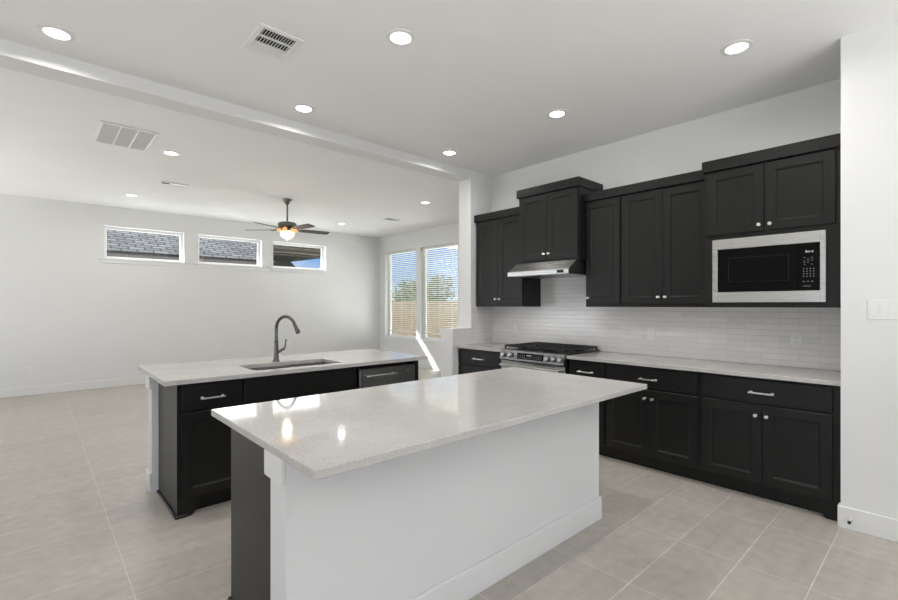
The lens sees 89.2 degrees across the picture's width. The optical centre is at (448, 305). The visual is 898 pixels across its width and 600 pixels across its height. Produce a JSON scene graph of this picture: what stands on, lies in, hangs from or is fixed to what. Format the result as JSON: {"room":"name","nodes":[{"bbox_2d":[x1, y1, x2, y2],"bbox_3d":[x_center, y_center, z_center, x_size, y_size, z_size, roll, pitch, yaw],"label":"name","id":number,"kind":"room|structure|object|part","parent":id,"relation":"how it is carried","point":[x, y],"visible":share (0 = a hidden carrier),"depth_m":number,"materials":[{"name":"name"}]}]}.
{"room":"kitchen","nodes":[
{"label":"kitchen","id":0,"kind":"room"},
{"bbox_2d":[0,193,379,388],"bbox_3d":[-5.511,-0.146,8.162,10.339,3.096,0.160,0,0,-42],"label":"wall","id":1,"kind":"structure","parent":0,"point":[68,315],"depth_m":8.17,"materials":[{"name":"paint"}]},
{"bbox_2d":[26,366,31,373],"bbox_3d":[-6.549,1.004,7.105,0.074,0.118,0.008,0,0,-42],"label":"wall outlet","id":2,"kind":"object","parent":1,"relation":"attached to","point":[28,368],"visible":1,"depth_m":7.10,"materials":[{"name":"white plastic"}]},
{"bbox_2d":[0,376,144,397],"bbox_3d":[-5.452,1.334,8.098,10.019,0.135,0.014,0,0,-42],"label":"baseboard","id":3,"kind":"structure","parent":1,"relation":"attached to","point":[54,388],"depth_m":7.42,"materials":[{"name":"white paint"}]},
{"bbox_2d":[99,226,187,266],"bbox_3d":[-5.458,-1.042,8.192,1.339,0.637,0.177,0,0,-42],"label":"window","id":4,"kind":"structure","parent":1,"relation":"in","point":[107,259],"depth_m":8.15,"materials":[{"name":"white plastic"}]},
{"bbox_3d":[-5.406,-0.763,8.134,1.339,0.080,0.022,0,0,-42],"label":"sill","id":5,"kind":"part","parent":4,"relation":"part of","materials":[{"name":"white paint"}]},
{"bbox_2d":[194,235,265,270],"bbox_3d":[-4.394,-1.042,9.158,1.336,0.637,0.177,0,0,-42],"label":"window","id":6,"kind":"structure","parent":1,"relation":"in","point":[199,264],"depth_m":9.16,"materials":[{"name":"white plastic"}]},
{"bbox_3d":[-4.342,-0.763,9.101,1.336,0.080,0.022,0,0,-42],"label":"sill","id":7,"kind":"part","parent":6,"relation":"part of","materials":[{"name":"white paint"}]},
{"bbox_2d":[270,242,328,273],"bbox_3d":[-3.328,-1.042,10.127,1.353,0.637,0.177,0,0,-42],"label":"window","id":8,"kind":"structure","parent":1,"relation":"in","point":[274,268],"depth_m":10.14,"materials":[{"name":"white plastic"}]},
{"bbox_3d":[-3.276,-0.763,10.069,1.353,0.080,0.022,0,0,-42],"label":"sill","id":9,"kind":"part","parent":8,"relation":"part of","materials":[{"name":"white paint"}]},
{"bbox_2d":[380,223,458,364],"bbox_3d":[0.126,-0.146,9.527,0.160,3.096,5.401,0,0,-42],"label":"wall","id":10,"kind":"structure","parent":0,"point":[446,234],"depth_m":10.33,"materials":[{"name":"paint"}]},
{"bbox_2d":[383,252,417,342],"bbox_3d":[-1.111,-0.224,10.867,0.177,2.150,1.360,0,0,-42],"label":"window","id":11,"kind":"structure","parent":10,"relation":"in","point":[405,337],"depth_m":11.22,"materials":[{"name":"white plastic"}]},
{"bbox_3d":[-1.168,0.811,10.815,0.022,0.080,1.360,0,0,-42],"label":"sill","id":12,"kind":"part","parent":11,"relation":"part of","materials":[{"name":"white paint"}]},
{"bbox_2d":[387,249,415,332],"bbox_3d":[-1.106,-0.333,10.871,0.056,1.929,1.200,0,0,-42],"label":"window blind","id":13,"kind":"object","parent":11,"relation":"attached to","point":[411,250],"visible":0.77,"depth_m":10.87,"materials":[{"name":"white plastic"}]},
{"bbox_3d":[-1.106,-1.270,10.871,0.055,0.054,1.200,0,0,-42],"label":"head rail","id":14,"kind":"part","parent":13,"relation":"part of","materials":[{"name":"white plastic"}]},
{"bbox_2d":[418,361,440,370],"bbox_3d":[0.061,1.334,9.468,0.014,0.135,5.373,0,0,-42],"label":"baseboard","id":15,"kind":"structure","parent":10,"relation":"attached to","point":[425,365],"depth_m":10.00,"materials":[{"name":"white paint"}]},
{"bbox_2d":[418,246,454,344],"bbox_3d":[-0.182,-0.224,9.846,0.177,2.150,1.360,0,0,-42],"label":"window","id":16,"kind":"structure","parent":10,"relation":"in","point":[427,341],"depth_m":10.30,"materials":[{"name":"white plastic"}]},
{"bbox_3d":[-0.240,0.811,9.793,0.022,0.080,1.360,0,0,-42],"label":"sill","id":17,"kind":"part","parent":16,"relation":"part of","materials":[{"name":"white paint"}]},
{"bbox_2d":[422,243,457,334],"bbox_3d":[-0.178,-0.333,9.849,0.056,1.929,1.200,0,0,-42],"label":"window blind","id":18,"kind":"object","parent":16,"relation":"attached to","point":[452,244],"visible":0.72,"depth_m":9.84,"materials":[{"name":"white plastic"}]},
{"bbox_3d":[-0.178,-1.270,9.850,0.055,0.054,1.200,0,0,-42],"label":"head rail","id":19,"kind":"part","parent":18,"relation":"part of","materials":[{"name":"white plastic"}]},
{"bbox_3d":[0.071,-0.315,9.535,0.002,1.857,0.006,0,0,-42],"label":"ladder cord","id":20,"kind":"part","parent":18,"relation":"part of","materials":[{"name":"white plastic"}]},
{"bbox_2d":[0,0,897,237],"bbox_3d":[-1.266,-1.754,3.489,10.339,0.120,12.787,0,0,-42],"label":"ceiling","id":21,"kind":"structure","parent":0,"point":[479,80],"depth_m":3.50,"materials":[{"name":"paint"}]},
{"bbox_2d":[37,24,75,41],"bbox_3d":[-2.438,-1.689,2.832,0.186,0.010,0.186,0,0,-42],"label":"recessed light","id":22,"kind":"object","parent":21,"relation":"in","point":[52,31],"visible":1,"depth_m":2.82,"materials":[{"name":"white plastic"}]},
{"bbox_2d":[93,120,158,151],"bbox_3d":[-3.253,-1.687,4.580,0.464,0.014,0.690,0,0,-42],"label":"ceiling vent","id":23,"kind":"object","parent":21,"relation":"in","point":[108,133],"visible":1,"depth_m":4.55,"materials":[{"name":"white plastic"}]},
{"bbox_3d":[-3.357,-1.688,4.485,0.130,0.010,0.625,0,0,-42],"label":"grille panel","id":24,"kind":"part","parent":23,"relation":"part of","materials":[{"name":"white plastic"}]},
{"bbox_3d":[-3.253,-1.688,4.580,0.123,0.010,0.625,0,0,-42],"label":"grille panel","id":25,"kind":"part","parent":23,"relation":"part of","materials":[{"name":"white plastic"}]},
{"bbox_3d":[-3.149,-1.688,4.674,0.130,0.010,0.625,0,0,-42],"label":"grille panel","id":26,"kind":"part","parent":23,"relation":"part of","materials":[{"name":"white plastic"}]},
{"bbox_2d":[124,194,138,196],"bbox_3d":[-4.881,-1.689,7.009,0.186,0.010,0.186,0,0,-42],"label":"recessed light","id":27,"kind":"object","parent":21,"relation":"in","point":[130,195],"visible":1,"depth_m":7.01,"materials":[{"name":"white"}]},
{"bbox_2d":[161,150,180,155],"bbox_3d":[-3.085,-1.689,5.061,0.186,0.010,0.186,0,0,-42],"label":"recessed light","id":28,"kind":"object","parent":21,"relation":"in","point":[168,152],"visible":1,"depth_m":5.04,"materials":[{"name":"white"}]},
{"bbox_2d":[159,181,188,187],"bbox_3d":[-3.837,-1.688,6.357,0.330,0.012,0.140,0,0,-42],"label":"ceiling vent","id":29,"kind":"object","parent":21,"relation":"in","point":[161,182],"visible":1,"depth_m":6.35,"materials":[{"name":"white plastic"}]},
{"bbox_2d":[0,38,470,181],"bbox_3d":[-2.631,-1.643,3.230,7.649,0.103,0.213,0,0,-42],"label":"beam","id":30,"kind":"structure","parent":21,"relation":"attached to","point":[14,56],"depth_m":3.68,"materials":[{"name":"paint"}]},
{"bbox_2d":[242,23,303,61],"bbox_3d":[-1.138,-1.688,2.939,0.270,0.012,0.330,0,0,-42],"label":"ceiling vent","id":31,"kind":"object","parent":21,"relation":"in","point":[266,40],"visible":1,"depth_m":2.93,"materials":[{"name":"white plastic"}]},
{"bbox_2d":[253,198,328,240],"bbox_3d":[-2.551,-1.364,7.283,1.288,0.660,1.288,0,0,-42],"label":"ceiling fan","id":32,"kind":"object","parent":21,"relation":"hanging from","point":[287,229],"visible":1,"depth_m":7.20,"materials":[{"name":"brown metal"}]},
{"bbox_3d":[-2.585,-1.467,7.285,0.027,0.285,0.027,0,0,-42],"label":"down rod","id":33,"kind":"part","parent":32,"relation":"part of","materials":[{"name":"silver metal"}]},
{"bbox_3d":[-2.585,-1.125,7.285,0.220,0.126,0.220,0,0,-42],"label":"lamp shade","id":34,"kind":"part","parent":32,"relation":"part of","materials":[{"name":"white glass"}]},
{"bbox_3d":[-2.245,-1.209,7.012,0.472,0.033,0.134,0,0,39],"label":"blade","id":35,"kind":"part","parent":32,"relation":"part of","materials":[{"name":"grey wood"}]},
{"bbox_3d":[-2.220,-1.209,7.524,0.472,0.033,0.134,0,0,-33],"label":"blade","id":36,"kind":"part","parent":32,"relation":"part of","materials":[{"name":"grey wood"}]},
{"bbox_2d":[292,103,314,112],"bbox_3d":[-1.247,-1.689,3.913,0.186,0.010,0.186,0,0,-42],"label":"recessed light","id":37,"kind":"object","parent":21,"relation":"in","point":[300,107],"visible":1,"depth_m":3.90,"materials":[{"name":"white plastic"}]},
{"bbox_2d":[384,218,399,220],"bbox_3d":[-1.127,-1.688,8.974,0.330,0.012,0.140,0,0,-42],"label":"ceiling vent","id":38,"kind":"object","parent":21,"relation":"in","point":[390,219],"visible":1,"depth_m":8.95,"materials":[{"name":"white metal"}]},
{"bbox_2d":[386,28,414,45],"bbox_3d":[-0.306,-1.689,2.877,0.186,0.010,0.186,0,0,-42],"label":"recessed light","id":39,"kind":"object","parent":21,"relation":"in","point":[396,36],"visible":1,"depth_m":2.86,"materials":[{"name":"white plastic"}]},
{"bbox_2d":[441,150,457,155],"bbox_3d":[0.005,-1.689,5.051,0.186,0.010,0.186,0,0,-42],"label":"recessed light","id":40,"kind":"object","parent":21,"relation":"in","point":[444,152],"visible":1,"depth_m":5.04,"materials":[{"name":"white"}]},
{"bbox_2d":[546,109,567,117],"bbox_3d":[0.954,-1.689,4.021,0.186,0.010,0.186,0,0,-42],"label":"recessed light","id":41,"kind":"object","parent":21,"relation":"in","point":[556,113],"visible":1,"depth_m":4.01,"materials":[{"name":"white plastic"}]},
{"bbox_2d":[720,39,753,55],"bbox_3d":[1.889,-1.689,2.992,0.186,0.010,0.186,0,0,-42],"label":"recessed light","id":42,"kind":"object","parent":21,"relation":"in","point":[738,46],"visible":1,"depth_m":2.98,"materials":[{"name":"white plastic"}]},
{"bbox_2d":[0,367,897,599],"bbox_3d":[-1.266,1.462,3.489,10.339,0.120,12.787,0,0,-42],"label":"floor","id":43,"kind":"structure","parent":0,"point":[80,520],"depth_m":2.75,"materials":[{"name":"tile"}]},
{"bbox_2d":[145,375,158,492],"bbox_3d":[-1.500,0.960,4.170,2.130,0.883,0.170,0,0,-42],"label":"wall","id":44,"kind":"structure","parent":43,"relation":"on","point":[152,472],"depth_m":3.42,"materials":[{"name":"paint"}]},
{"bbox_3d":[-2.283,0.573,3.460,0.016,0.108,0.168,0,0,-42],"label":"trim","id":45,"kind":"part","parent":44,"relation":"part of","materials":[{"name":"white paint"}]},
{"bbox_3d":[-1.494,1.329,4.165,2.128,0.145,0.154,0,0,-42],"label":"baseboard","id":46,"kind":"part","parent":44,"relation":"part of","materials":[{"name":"white paint"}]},
{"bbox_2d":[157,379,241,519],"bbox_3d":[-1.822,0.961,3.320,0.420,0.882,0.651,0,0,-42],"label":"base cabinet","id":47,"kind":"object","parent":43,"relation":"on","point":[195,446],"visible":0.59,"depth_m":3.10,"materials":[{"name":"grey paint"}]},
{"bbox_3d":[-1.981,0.961,3.212,0.012,0.882,0.598,0,0,-42],"label":"panel","id":48,"kind":"part","parent":47,"relation":"part of","materials":[{"name":"grey paint"}]},
{"bbox_3d":[-1.962,1.391,3.219,0.076,0.020,0.612,0,0,-42],"label":"shoe molding","id":49,"kind":"part","parent":47,"relation":"part of","materials":[{"name":"grey paint"}]},
{"bbox_3d":[-1.623,0.996,3.122,0.368,0.561,0.019,0,0,-42],"label":"door","id":50,"kind":"part","parent":47,"relation":"part of","materials":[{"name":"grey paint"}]},
{"bbox_3d":[-1.623,0.618,3.122,0.368,0.168,0.019,0,0,-42],"label":"drawer","id":51,"kind":"part","parent":47,"relation":"part of","materials":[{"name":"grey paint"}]},
{"bbox_3d":[-1.605,0.625,3.102,0.150,0.018,0.036,0,0,-42],"label":"handle","id":52,"kind":"part","parent":47,"relation":"part of","materials":[{"name":"silver metal"}]},
{"bbox_2d":[227,428,270,599],"bbox_3d":[-0.569,0.961,2.213,0.786,0.882,0.653,0,0,-42],"label":"base cabinet","id":53,"kind":"object","parent":43,"relation":"on","point":[250,487],"visible":0.13,"depth_m":1.98,"materials":[{"name":"grey paint"}]},
{"bbox_2d":[211,367,646,479],"bbox_3d":[0.056,0.502,2.478,2.195,0.030,1.068,0,0,-42],"label":"countertop","id":54,"kind":"structure","parent":53,"relation":"on","point":[320,436],"depth_m":2.07,"materials":[{"name":"white stone"}]},
{"bbox_2d":[242,367,355,404],"bbox_3d":[-1.322,0.961,3.780,0.934,0.882,0.642,0,0,-42],"label":"base cabinet","id":55,"kind":"object","parent":43,"relation":"on","point":[292,385],"visible":0.07,"depth_m":3.52,"materials":[{"name":"grey paint"}]},
{"bbox_2d":[138,349,427,385],"bbox_3d":[-1.353,0.502,4.016,2.179,0.030,1.020,0,0,-42],"label":"countertop","id":56,"kind":"structure","parent":55,"relation":"on","point":[172,374],"depth_m":3.72,"materials":[{"name":"white stone"}]},
{"bbox_2d":[273,315,299,361],"bbox_3d":[-1.390,0.285,3.954,0.296,0.405,0.109,0,0,21],"label":"kitchen faucet","id":57,"kind":"object","parent":56,"relation":"on","point":[277,351],"visible":1,"depth_m":3.96,"materials":[{"name":"silver metal"}]},
{"bbox_3d":[-1.415,0.200,3.934,0.229,0.235,0.028,0,0,24],"label":"spout","id":58,"kind":"part","parent":57,"relation":"part of","materials":[{"name":"silver metal"}]},
{"bbox_2d":[248,362,329,370],"bbox_3d":[-1.307,0.632,3.788,0.770,0.227,0.435,0,0,-42],"label":"sink","id":59,"kind":"object","parent":56,"relation":"in","point":[313,363],"visible":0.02,"depth_m":3.97,"materials":[{"name":"grey metal"}]},
{"bbox_2d":[356,361,414,388],"bbox_3d":[-0.721,0.971,4.292,0.601,0.862,0.640,0,0,-42],"label":"dishwasher","id":60,"kind":"object","parent":43,"relation":"on","point":[399,372],"visible":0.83,"depth_m":4.07,"materials":[{"name":"black metal"}]},
{"bbox_3d":[-0.598,0.612,4.005,0.320,0.018,0.049,0,0,-42],"label":"handle","id":61,"kind":"part","parent":60,"relation":"part of","materials":[{"name":"silver metal"}]},
{"bbox_2d":[408,360,417,380],"bbox_3d":[-0.509,0.961,4.537,0.035,0.882,0.615,0,0,-42],"label":"cabinet filler","id":62,"kind":"object","parent":43,"relation":"on","point":[416,361],"visible":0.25,"depth_m":4.31,"materials":[{"name":"grey paint"}]},
{"bbox_2d":[264,402,601,599],"bbox_3d":[0.159,0.960,2.343,2.128,0.883,0.174,0,0,-42],"label":"island base","id":63,"kind":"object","parent":43,"relation":"on","point":[450,521],"depth_m":2.05,"materials":[{"name":"paint"}]},
{"bbox_3d":[-0.627,0.573,1.638,0.016,0.108,0.160,0,0,-42],"label":"trim","id":64,"kind":"part","parent":63,"relation":"part of","materials":[{"name":"white paint"}]},
{"bbox_3d":[0.167,1.329,2.335,2.126,0.145,0.152,0,0,-42],"label":"baseboard","id":65,"kind":"part","parent":63,"relation":"part of","materials":[{"name":"white paint"}]},
{"bbox_2d":[459,348,502,373],"bbox_3d":[0.571,0.961,5.505,0.657,0.882,0.724,0,0,-42],"label":"base cabinet","id":66,"kind":"object","parent":43,"relation":"on","point":[470,360],"visible":0.3,"depth_m":5.33,"materials":[{"name":"grey paint"}]},
{"bbox_3d":[0.359,0.848,5.317,0.019,0.268,0.708,0,0,-42],"label":"drawer","id":67,"kind":"part","parent":66,"relation":"part of","materials":[{"name":"grey paint"}]},
{"bbox_2d":[457,342,509,351],"bbox_3d":[0.575,0.502,5.505,0.637,0.030,0.728,0,0,-42],"label":"countertop","id":68,"kind":"structure","parent":66,"relation":"on","point":[496,347],"depth_m":5.40,"materials":[{"name":"white stone"}]},
{"bbox_2d":[499,342,599,373],"bbox_3d":[1.065,0.917,4.902,0.720,0.968,0.812,0,0,-42],"label":"range","id":69,"kind":"object","parent":43,"relation":"on","point":[543,356],"visible":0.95,"depth_m":4.71,"materials":[{"name":"silver metal"}]},
{"bbox_3d":[0.821,0.639,4.680,0.062,0.028,0.752,0,0,-42],"label":"handle","id":70,"kind":"part","parent":69,"relation":"part of","materials":[{"name":"silver metal"}]},
{"bbox_3d":[0.854,0.891,4.710,0.029,0.591,0.804,0,0,-42],"label":"oven door","id":71,"kind":"part","parent":69,"relation":"part of","materials":[{"name":"silver metal"}]},
{"bbox_3d":[0.852,0.529,4.708,0.067,0.114,0.812,0,0,-42],"label":"control panel","id":72,"kind":"part","parent":69,"relation":"part of","materials":[{"name":"silver metal"}]},
{"bbox_2d":[505,347,599,354],"bbox_3d":[1.093,0.479,4.927,0.644,0.016,0.812,0,0,-42],"label":"cooktop","id":73,"kind":"object","parent":69,"relation":"in","point":[514,350],"depth_m":4.71,"materials":[{"name":"black metal"}]},
{"bbox_2d":[569,359,609,456],"bbox_3d":[1.503,0.961,4.479,0.657,0.882,0.384,0,0,-42],"label":"base cabinet","id":74,"kind":"object","parent":43,"relation":"on","point":[576,367],"visible":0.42,"depth_m":4.21,"materials":[{"name":"grey paint"}]},
{"bbox_3d":[1.294,0.618,4.288,0.019,0.168,0.357,0,0,-42],"label":"drawer","id":75,"kind":"part","parent":74,"relation":"part of","materials":[{"name":"grey paint"}]},
{"bbox_3d":[1.294,0.996,4.288,0.019,0.561,0.357,0,0,-42],"label":"door","id":76,"kind":"part","parent":74,"relation":"part of","materials":[{"name":"grey paint"}]},
{"bbox_2d":[567,351,840,385],"bbox_3d":[2.057,0.502,3.874,0.637,0.030,2.033,0,0,-42],"label":"countertop","id":77,"kind":"structure","parent":74,"relation":"on","point":[785,373],"depth_m":3.61,"materials":[{"name":"white stone"}]},
{"bbox_2d":[606,363,704,481],"bbox_3d":[1.903,0.961,4.040,0.657,0.882,0.805,0,0,-42],"label":"base cabinet","id":78,"kind":"object","parent":43,"relation":"on","point":[658,426],"visible":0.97,"depth_m":3.80,"materials":[{"name":"grey paint"}]},
{"bbox_3d":[1.561,0.996,3.994,0.019,0.561,0.389,0,0,-42],"label":"door","id":79,"kind":"part","parent":78,"relation":"part of","materials":[{"name":"grey paint"}]},
{"bbox_3d":[1.670,0.625,3.835,0.036,0.018,0.148,0,0,-42],"label":"handle","id":80,"kind":"part","parent":78,"relation":"part of","materials":[{"name":"silver metal"}]},
{"bbox_3d":[1.690,0.618,3.853,0.019,0.168,0.771,0,0,-42],"label":"drawer","id":81,"kind":"part","parent":78,"relation":"part of","materials":[{"name":"grey paint"}]},
{"bbox_3d":[1.821,0.996,3.708,0.019,0.561,0.379,0,0,-42],"label":"door","id":82,"kind":"part","parent":78,"relation":"part of","materials":[{"name":"grey paint"}]},
{"bbox_2d":[701,372,840,521],"bbox_3d":[2.455,0.961,3.432,0.657,0.882,0.838,0,0,-42],"label":"base cabinet","id":83,"kind":"object","parent":43,"relation":"on","point":[775,440],"visible":0.96,"depth_m":3.20,"materials":[{"name":"grey paint"}]},
{"bbox_3d":[2.103,0.996,3.398,0.019,0.561,0.389,0,0,-42],"label":"door","id":84,"kind":"part","parent":83,"relation":"part of","materials":[{"name":"grey paint"}]},
{"bbox_3d":[2.214,0.625,3.235,0.036,0.018,0.152,0,0,-42],"label":"handle","id":85,"kind":"part","parent":83,"relation":"part of","materials":[{"name":"silver metal"}]},
{"bbox_3d":[2.234,0.618,3.253,0.019,0.168,0.781,0,0,-42],"label":"drawer","id":86,"kind":"part","parent":83,"relation":"part of","materials":[{"name":"grey paint"}]},
{"bbox_3d":[2.366,0.996,3.108,0.019,0.561,0.389,0,0,-42],"label":"door","id":87,"kind":"part","parent":83,"relation":"part of","materials":[{"name":"grey paint"}]},
{"bbox_2d":[441,171,492,376],"bbox_3d":[1.020,-0.146,6.546,2.844,3.096,0.213,0,0,-42],"label":"wall partition","id":88,"kind":"structure","parent":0,"point":[475,193],"depth_m":5.78,"materials":[{"name":"paint"}]},
{"bbox_2d":[452,306,492,345],"bbox_3d":[0.306,0.248,5.747,0.712,0.479,0.010,0,0,-42],"label":"backsplash","id":89,"kind":"structure","parent":88,"relation":"attached to","point":[481,330],"depth_m":5.79,"materials":[{"name":"tile"}]},
{"bbox_2d":[493,79,840,369],"bbox_3d":[2.991,-0.146,3.455,0.160,3.096,7.013,0,0,-42],"label":"wall","id":90,"kind":"structure","parent":0,"point":[813,112],"depth_m":4.17,"materials":[{"name":"paint"}]},
{"bbox_2d":[474,207,540,306],"bbox_3d":[0.699,-0.559,5.588,0.364,1.149,0.773,0,0,-42],"label":"upper cabinet","id":91,"kind":"object","parent":90,"relation":"attached to","point":[497,232],"visible":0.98,"depth_m":5.45,"materials":[{"name":"grey paint"}]},
{"bbox_3d":[0.475,-0.524,5.619,0.019,1.019,0.357,0,0,-42],"label":"door","id":92,"kind":"part","parent":91,"relation":"part of","materials":[{"name":"grey paint"}]},
{"bbox_3d":[0.704,-1.089,5.592,0.352,0.088,0.773,0,0,-42],"label":"crown molding","id":93,"kind":"part","parent":91,"relation":"part of","materials":[{"name":"grey paint"}]},
{"bbox_3d":[0.720,-0.524,5.348,0.019,1.019,0.367,0,0,-42],"label":"door","id":94,"kind":"part","parent":91,"relation":"part of","materials":[{"name":"grey paint"}]},
{"bbox_2d":[517,176,602,263],"bbox_3d":[1.189,-0.871,4.959,0.484,0.820,0.791,0,0,-42],"label":"upper cabinet","id":95,"kind":"object","parent":90,"relation":"attached to","point":[552,216],"visible":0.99,"depth_m":4.75,"materials":[{"name":"grey paint"}]},
{"bbox_3d":[0.918,-0.833,4.952,0.019,0.700,0.352,0,0,-42],"label":"door","id":96,"kind":"part","parent":95,"relation":"part of","materials":[{"name":"grey paint"}]},
{"bbox_2d":[508,259,585,278],"bbox_3d":[1.124,-0.386,4.920,0.612,0.146,0.772,0,0,-42],"label":"range hood","id":97,"kind":"object","parent":95,"relation":"attached to","point":[575,267],"visible":0.95,"depth_m":4.69,"materials":[{"name":"silver metal"}]},
{"bbox_3d":[1.388,-0.387,4.641,0.596,0.144,0.004,0,0,-42],"label":"panel","id":98,"kind":"part","parent":97,"relation":"part of","materials":[{"name":"silver metal"}]},
{"bbox_3d":[1.194,-1.236,4.963,0.472,0.090,0.791,0,0,-42],"label":"crown molding","id":99,"kind":"part","parent":95,"relation":"part of","materials":[{"name":"grey paint"}]},
{"bbox_3d":[1.162,-0.833,4.683,0.019,0.700,0.368,0,0,-42],"label":"door","id":100,"kind":"part","parent":95,"relation":"part of","materials":[{"name":"grey paint"}]},
{"bbox_2d":[584,187,621,306],"bbox_3d":[1.618,-0.556,4.576,0.364,1.144,0.379,0,0,-42],"label":"upper cabinet","id":101,"kind":"object","parent":90,"relation":"attached to","point":[603,207],"visible":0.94,"depth_m":4.46,"materials":[{"name":"grey paint"}]},
{"bbox_3d":[1.623,-1.087,4.580,0.352,0.083,0.379,0,0,-42],"label":"crown molding","id":102,"kind":"part","parent":101,"relation":"part of","materials":[{"name":"grey paint"}]},
{"bbox_2d":[620,170,704,306],"bbox_3d":[2.006,-0.556,4.149,0.364,1.144,0.775,0,0,-42],"label":"upper cabinet","id":103,"kind":"object","parent":90,"relation":"attached to","point":[663,219],"visible":0.96,"depth_m":4.03,"materials":[{"name":"grey paint"}]},
{"bbox_3d":[1.772,-0.523,4.191,0.019,1.017,0.374,0,0,-42],"label":"door","id":104,"kind":"part","parent":103,"relation":"part of","materials":[{"name":"grey paint"}]},
{"bbox_3d":[2.011,-1.087,4.153,0.352,0.083,0.775,0,0,-42],"label":"crown molding","id":105,"kind":"part","parent":103,"relation":"part of","materials":[{"name":"grey paint"}]},
{"bbox_3d":[2.026,-0.523,3.912,0.019,1.017,0.374,0,0,-42],"label":"door","id":106,"kind":"part","parent":103,"relation":"part of","materials":[{"name":"grey paint"}]},
{"bbox_2d":[493,276,840,370],"bbox_3d":[1.775,0.135,4.667,0.010,0.906,3.584,0,0,-42],"label":"backsplash","id":107,"kind":"structure","parent":90,"relation":"attached to","point":[754,335],"depth_m":4.25,"materials":[{"name":"tile"}]},
{"bbox_2d":[513,323,517,332],"bbox_3d":[0.834,0.283,5.689,0.008,0.118,0.074,0,0,-42],"label":"wall outlet","id":108,"kind":"object","parent":107,"relation":"attached to","point":[515,325],"visible":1,"depth_m":5.69,"materials":[{"name":"white plastic"}]},
{"bbox_2d":[647,328,654,339],"bbox_3d":[1.968,0.280,4.441,0.008,0.118,0.074,0,0,-42],"label":"wall outlet","id":109,"kind":"object","parent":107,"relation":"attached to","point":[650,331],"visible":1,"depth_m":4.44,"materials":[{"name":"white plastic"}]},
{"bbox_2d":[790,333,802,346],"bbox_3d":[2.739,0.274,3.592,0.008,0.112,0.086,0,0,-42],"label":"wall outlet","id":110,"kind":"object","parent":107,"relation":"attached to","point":[796,339],"visible":1,"depth_m":3.59,"materials":[{"name":"white plastic"}]},
{"bbox_2d":[794,336,798,343],"bbox_3d":[2.737,0.274,3.590,0.002,0.068,0.035,0,0,-42],"label":"receptacle","id":111,"kind":"object","parent":110,"relation":"attached to","point":[796,338],"depth_m":3.59,"materials":[{"name":"grey plastic"}]},
{"bbox_2d":[702,133,840,307],"bbox_3d":[2.502,-0.566,3.499,0.503,1.163,0.876,0,0,-42],"label":"upper cabinet","id":112,"kind":"object","parent":90,"relation":"attached to","point":[793,187],"visible":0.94,"depth_m":3.29,"materials":[{"name":"grey paint"}]},
{"bbox_3d":[2.200,-0.802,3.511,0.019,0.497,0.387,0,0,-42],"label":"door","id":113,"kind":"part","parent":112,"relation":"part of","materials":[{"name":"grey paint"}]},
{"bbox_2d":[712,229,825,301],"bbox_3d":[2.473,-0.270,3.491,0.400,0.494,0.702,0,0,-42],"label":"microwave","id":114,"kind":"object","parent":112,"relation":"in","point":[785,267],"visible":1,"depth_m":3.33,"materials":[{"name":"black metal"}]},
{"bbox_3d":[2.296,-0.270,3.408,0.015,0.332,0.511,0,0,-42],"label":"door","id":115,"kind":"part","parent":114,"relation":"part of","materials":[{"name":"black glass"}]},
{"bbox_3d":[2.510,-0.270,3.174,0.015,0.332,0.119,0,0,-42],"label":"control panel","id":116,"kind":"part","parent":114,"relation":"part of","materials":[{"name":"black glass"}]},
{"bbox_3d":[2.506,-1.104,3.503,0.492,0.087,0.876,0,0,-42],"label":"crown molding","id":117,"kind":"part","parent":112,"relation":"part of","materials":[{"name":"grey paint"}]},
{"bbox_3d":[2.468,-0.802,3.216,0.019,0.497,0.405,0,0,-42],"label":"door","id":118,"kind":"part","parent":112,"relation":"part of","materials":[{"name":"grey paint"}]},
{"bbox_2d":[841,19,897,518],"bbox_3d":[3.832,-0.146,1.906,0.678,3.096,3.268,0,0,-42],"label":"wall","id":119,"kind":"structure","parent":0,"point":[869,57],"depth_m":2.79,"materials":[{"name":"paint"}]},
{"bbox_2d":[838,503,897,542],"bbox_3d":[3.590,1.334,1.695,0.064,0.135,3.282,0,0,-42],"label":"baseboard","id":120,"kind":"structure","parent":119,"relation":"attached to","point":[868,523],"depth_m":2.78,"materials":[{"name":"white paint"}]},
{"bbox_2d":[868,300,897,319],"bbox_3d":[2.614,0.025,2.737,0.008,0.120,0.144,0,0,-42],"label":"light switch","id":121,"kind":"object","parent":119,"relation":"attached to","point":[877,309],"visible":1,"depth_m":2.74,"materials":[{"name":"white plastic"}]},
{"label":"outside","id":122,"kind":"structure","parent":0,"visible":0},
{"bbox_3d":[-1.338,1.702,23.779,60.000,0.100,53.000,0,0,-42],"label":"ground","id":123,"kind":"structure","parent":122,"visible":0},
{"bbox_2d":[107,229,320,266],"bbox_3d":[-8.332,-0.954,11.305,15.670,5.210,7.320,0,0,-42],"label":"neighbor house","id":124,"kind":"structure","parent":123,"relation":"on","point":[130,244],"depth_m":11.88,"materials":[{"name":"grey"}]},
{"bbox_2d":[392,279,430,300],"bbox_3d":[-2.629,-0.102,31.869,3.105,3.524,2.860,0,0,-42],"label":"tree","id":125,"kind":"object","parent":123,"relation":"on","point":[395,292],"visible":0.12,"depth_m":31.32,"materials":[{"name":"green plant"}]},
{"bbox_2d":[392,301,457,337],"bbox_3d":[-2.494,0.734,20.635,0.060,1.836,30.100,0,0,-42],"label":"fence","id":126,"kind":"object","parent":123,"relation":"on","point":[437,315],"visible":0.05,"depth_m":18.73,"materials":[{"name":"brown wood"}]},
{"bbox_2d":[406,273,455,300],"bbox_3d":[-1.283,-0.141,27.100,2.978,3.602,3.633,0,0,-42],"label":"tree","id":127,"kind":"object","parent":123,"relation":"on","point":[413,298],"visible":0.19,"depth_m":27.01,"materials":[{"name":"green plant"}]}
]}

